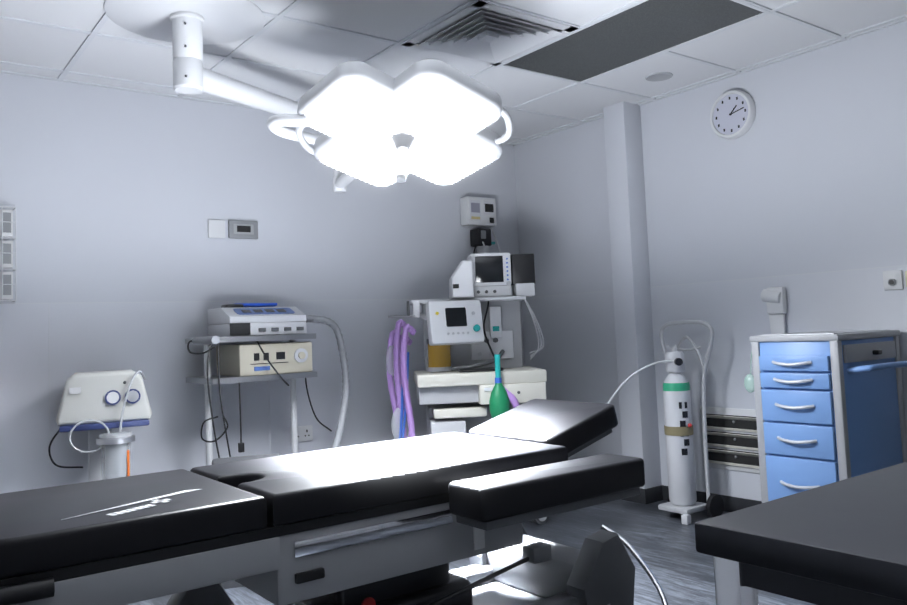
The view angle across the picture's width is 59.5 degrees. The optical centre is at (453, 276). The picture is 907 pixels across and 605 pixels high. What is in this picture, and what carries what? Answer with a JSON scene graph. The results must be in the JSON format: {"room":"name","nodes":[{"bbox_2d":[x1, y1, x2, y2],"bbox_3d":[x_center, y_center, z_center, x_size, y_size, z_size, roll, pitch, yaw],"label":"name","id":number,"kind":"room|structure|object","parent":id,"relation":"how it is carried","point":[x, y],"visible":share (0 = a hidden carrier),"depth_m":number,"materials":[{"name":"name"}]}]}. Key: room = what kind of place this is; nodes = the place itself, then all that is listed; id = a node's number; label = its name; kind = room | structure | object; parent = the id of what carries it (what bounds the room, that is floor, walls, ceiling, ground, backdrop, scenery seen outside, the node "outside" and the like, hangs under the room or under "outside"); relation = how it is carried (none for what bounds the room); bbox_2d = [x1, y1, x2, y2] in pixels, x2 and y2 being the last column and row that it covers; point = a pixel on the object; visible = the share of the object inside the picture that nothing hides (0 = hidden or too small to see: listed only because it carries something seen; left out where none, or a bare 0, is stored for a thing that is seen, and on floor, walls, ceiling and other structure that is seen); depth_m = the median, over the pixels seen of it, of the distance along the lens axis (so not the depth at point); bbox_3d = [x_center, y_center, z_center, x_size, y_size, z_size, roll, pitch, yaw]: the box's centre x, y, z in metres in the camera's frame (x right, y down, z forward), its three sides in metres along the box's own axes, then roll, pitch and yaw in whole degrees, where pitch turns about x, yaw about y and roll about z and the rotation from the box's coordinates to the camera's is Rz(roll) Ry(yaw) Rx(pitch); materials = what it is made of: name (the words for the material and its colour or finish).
{"room":"operating room","nodes":[
{"label":"operating room","id":0,"kind":"room"},
{"bbox_2d":[0,73,523,493],"bbox_3d":[-1.947,0.221,4.284,6.330,2.530,0.126,1,-5,-37],"label":"wall","id":1,"kind":"structure","parent":0,"point":[118,198],"depth_m":4.55,"materials":[{"name":"paint"}]},
{"bbox_2d":[0,204,16,303],"bbox_3d":[-2.324,-0.119,3.892,0.320,0.505,0.103,1,-5,-37],"label":"rack","id":2,"kind":"object","parent":1,"relation":"attached to","point":[8,268],"visible":1,"depth_m":3.93,"materials":[{"name":"plastic"}]},
{"bbox_2d":[208,219,225,237],"bbox_3d":[-1.393,-0.278,4.666,0.103,0.108,0.012,1,-5,-37],"label":"light switch","id":3,"kind":"object","parent":1,"relation":"attached to","point":[216,228],"depth_m":4.66,"materials":[{"name":"white plastic"}]},
{"bbox_2d":[228,220,257,238],"bbox_3d":[-1.260,-0.279,4.758,0.182,0.108,0.025,1,-5,-37],"label":"light switch","id":4,"kind":"object","parent":1,"relation":"attached to","point":[238,229],"depth_m":4.74,"materials":[{"name":"white plastic"}]},
{"bbox_2d":[290,425,312,442],"bbox_3d":[-0.936,0.971,4.885,0.150,0.095,0.014,1,-5,-37],"label":"socket","id":5,"kind":"object","parent":1,"relation":"attached to","point":[305,433],"visible":0.85,"depth_m":4.89,"materials":[{"name":"white plastic"}]},
{"bbox_2d":[460,196,500,252],"bbox_3d":[0.225,-0.212,5.793,0.309,0.728,0.146,1,-5,-37],"label":"outlets","id":6,"kind":"object","parent":1,"relation":"attached to","point":[477,212],"visible":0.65,"depth_m":5.77,"materials":[{"name":"white plastic"}]},
{"bbox_2d":[15,499,815,604],"bbox_3d":[-0.074,1.282,1.776,6.330,0.080,6.200,1,-5,-37],"label":"floor","id":7,"kind":"structure","parent":0,"point":[663,544],"depth_m":3.93,"materials":[{"name":"plastic"}]},
{"bbox_2d":[48,369,151,481],"bbox_3d":[-1.716,0.964,3.926,0.468,0.981,0.452,1,-5,-37],"label":"suction machine","id":8,"kind":"object","parent":7,"relation":"on","point":[98,405],"visible":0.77,"depth_m":3.85,"materials":[{"name":"white plastic"}]},
{"bbox_2d":[212,453,279,588],"bbox_3d":[-0.977,1.134,3.772,0.320,0.560,0.340,-1,-4,-17],"label":"table","id":9,"kind":"object","parent":7,"relation":"on","point":[230,584],"visible":0.04,"depth_m":3.73,"materials":[{"name":"grey metal"}]},
{"bbox_2d":[185,303,349,465],"bbox_3d":[-0.951,0.795,4.355,1.028,1.314,0.763,1,-5,-37],"label":"trolley","id":10,"kind":"object","parent":7,"relation":"on","point":[291,359],"visible":0.73,"depth_m":4.35,"materials":[{"name":"metal"}]},
{"bbox_2d":[0,399,668,604],"bbox_3d":[-0.333,0.878,2.340,2.258,0.824,0.886,1,-5,-37],"label":"table","id":11,"kind":"object","parent":7,"relation":"on","point":[406,521],"visible":1,"depth_m":2.20,"materials":[{"name":"leather"}]},
{"bbox_2d":[385,252,548,524],"bbox_3d":[0.119,0.648,4.756,0.979,1.575,0.880,1,-5,-37],"label":"machine","id":12,"kind":"object","parent":7,"relation":"on","point":[475,373],"visible":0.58,"depth_m":4.65,"materials":[{"name":"grey plastic"}]},
{"bbox_2d":[632,488,643,497],"bbox_3d":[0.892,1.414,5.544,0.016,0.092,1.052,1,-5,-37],"label":"baseboard","id":13,"kind":"structure","parent":7,"relation":"on","point":[641,495],"depth_m":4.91,"materials":[{"name":"black plastic"}]},
{"bbox_2d":[608,320,723,524],"bbox_3d":[1.181,0.820,4.557,0.521,1.120,0.517,1,-5,-37],"label":"cylinder","id":14,"kind":"object","parent":7,"relation":"on","point":[679,433],"visible":1,"depth_m":4.50,"materials":[{"name":"metal"}]},
{"bbox_2d":[658,485,761,511],"bbox_3d":[1.817,1.293,4.315,0.016,0.092,1.692,1,-5,-37],"label":"baseboard","id":15,"kind":"structure","parent":7,"relation":"on","point":[661,492],"depth_m":4.60,"materials":[{"name":"black plastic"}]},
{"bbox_2d":[695,462,906,604],"bbox_3d":[1.014,0.685,0.914,1.335,0.905,0.710,1,-5,-37],"label":"table","id":16,"kind":"object","parent":7,"relation":"on","point":[842,542],"visible":1,"depth_m":0.78,"materials":[{"name":"black metal"}]},
{"bbox_2d":[749,329,906,502],"bbox_3d":[1.829,0.780,3.737,0.640,1.034,0.562,1,-5,-37],"label":"cart","id":17,"kind":"object","parent":7,"relation":"on","point":[830,407],"visible":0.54,"depth_m":3.62,"materials":[{"name":"metal"}]},
{"bbox_2d":[744,352,753,392],"bbox_3d":[1.438,0.447,3.854,0.042,0.236,0.065,1,-5,-37],"label":"mask","id":18,"kind":"object","parent":17,"relation":"hanging from","point":[749,382],"visible":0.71,"depth_m":3.84,"materials":[{"name":"teal plastic"}]},
{"bbox_2d":[0,0,906,143],"bbox_3d":[-0.179,-1.310,1.953,6.330,0.060,6.200,1,-5,-37],"label":"ceiling","id":19,"kind":"structure","parent":0,"point":[286,43],"depth_m":3.93,"materials":[{"name":"tile"}]},
{"bbox_2d":[104,0,512,192],"bbox_3d":[-0.665,-0.744,3.358,1.344,0.836,1.644,1,-5,-37],"label":"ceiling lamp","id":20,"kind":"object","parent":19,"relation":"attached to","point":[430,120],"visible":1,"depth_m":3.19,"materials":[{"name":"grey plastic"}]},
{"bbox_2d":[0,0,906,145],"bbox_3d":[-0.178,-1.277,1.951,6.090,0.009,5.960,1,-5,-37],"label":"grid","id":21,"kind":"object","parent":19,"relation":"attached to","point":[93,33],"depth_m":4.03,"materials":[{"name":"white metal"}]},
{"bbox_2d":[401,0,577,65],"bbox_3d":[0.168,-1.155,3.828,0.606,0.029,0.606,1,-5,-37],"label":"ceiling vent","id":22,"kind":"object","parent":19,"relation":"in","point":[490,47],"visible":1,"depth_m":3.85,"materials":[{"name":"white metal"}]},
{"bbox_2d":[498,0,770,110],"bbox_3d":[-0.041,-1.242,2.534,3.780,0.011,4.864,1,-5,-37],"label":"panels","id":23,"kind":"object","parent":19,"relation":"attached to","point":[639,31],"visible":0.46,"depth_m":3.92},
{"bbox_2d":[645,72,672,81],"bbox_3d":[1.188,-1.153,4.585,0.156,0.008,0.156,1,-5,-37],"label":"ceiling speaker","id":24,"kind":"object","parent":19,"relation":"attached to","point":[658,76],"visible":0.98,"depth_m":4.58},
{"bbox_2d":[514,21,906,500],"bbox_3d":[2.289,0.007,3.679,0.287,2.530,6.200,1,-5,-37],"label":"wall","id":25,"kind":"structure","parent":0,"point":[639,227],"depth_m":4.72,"materials":[{"name":"paint"}]},
{"bbox_2d":[700,406,759,473],"bbox_3d":[1.607,0.941,4.577,0.035,0.355,0.425,1,-5,-37],"label":"air vent","id":26,"kind":"object","parent":25,"relation":"in","point":[732,439],"visible":0.73,"depth_m":4.58,"materials":[{"name":"white plastic"}]},
{"bbox_2d":[710,90,755,138],"bbox_3d":[1.611,-0.936,4.593,0.042,0.280,0.280,1,-5,-37],"label":"wall clock","id":27,"kind":"object","parent":25,"relation":"attached to","point":[732,114],"visible":1,"depth_m":4.57,"materials":[{"name":"white plastic"}]},
{"bbox_2d":[761,287,786,333],"bbox_3d":[1.762,0.220,4.348,0.075,0.320,0.122,1,-5,-37],"label":"dispenser","id":28,"kind":"object","parent":25,"relation":"attached to","point":[774,299],"visible":0.94,"depth_m":4.33,"materials":[{"name":"white plastic"}]},
{"bbox_2d":[883,270,906,289],"bbox_3d":[2.174,0.015,3.843,0.026,0.095,0.184,1,-5,-37],"label":"light switches","id":29,"kind":"object","parent":25,"relation":"attached to","point":[892,279],"visible":1,"depth_m":3.87,"materials":[{"name":"white plastic"}]}
]}

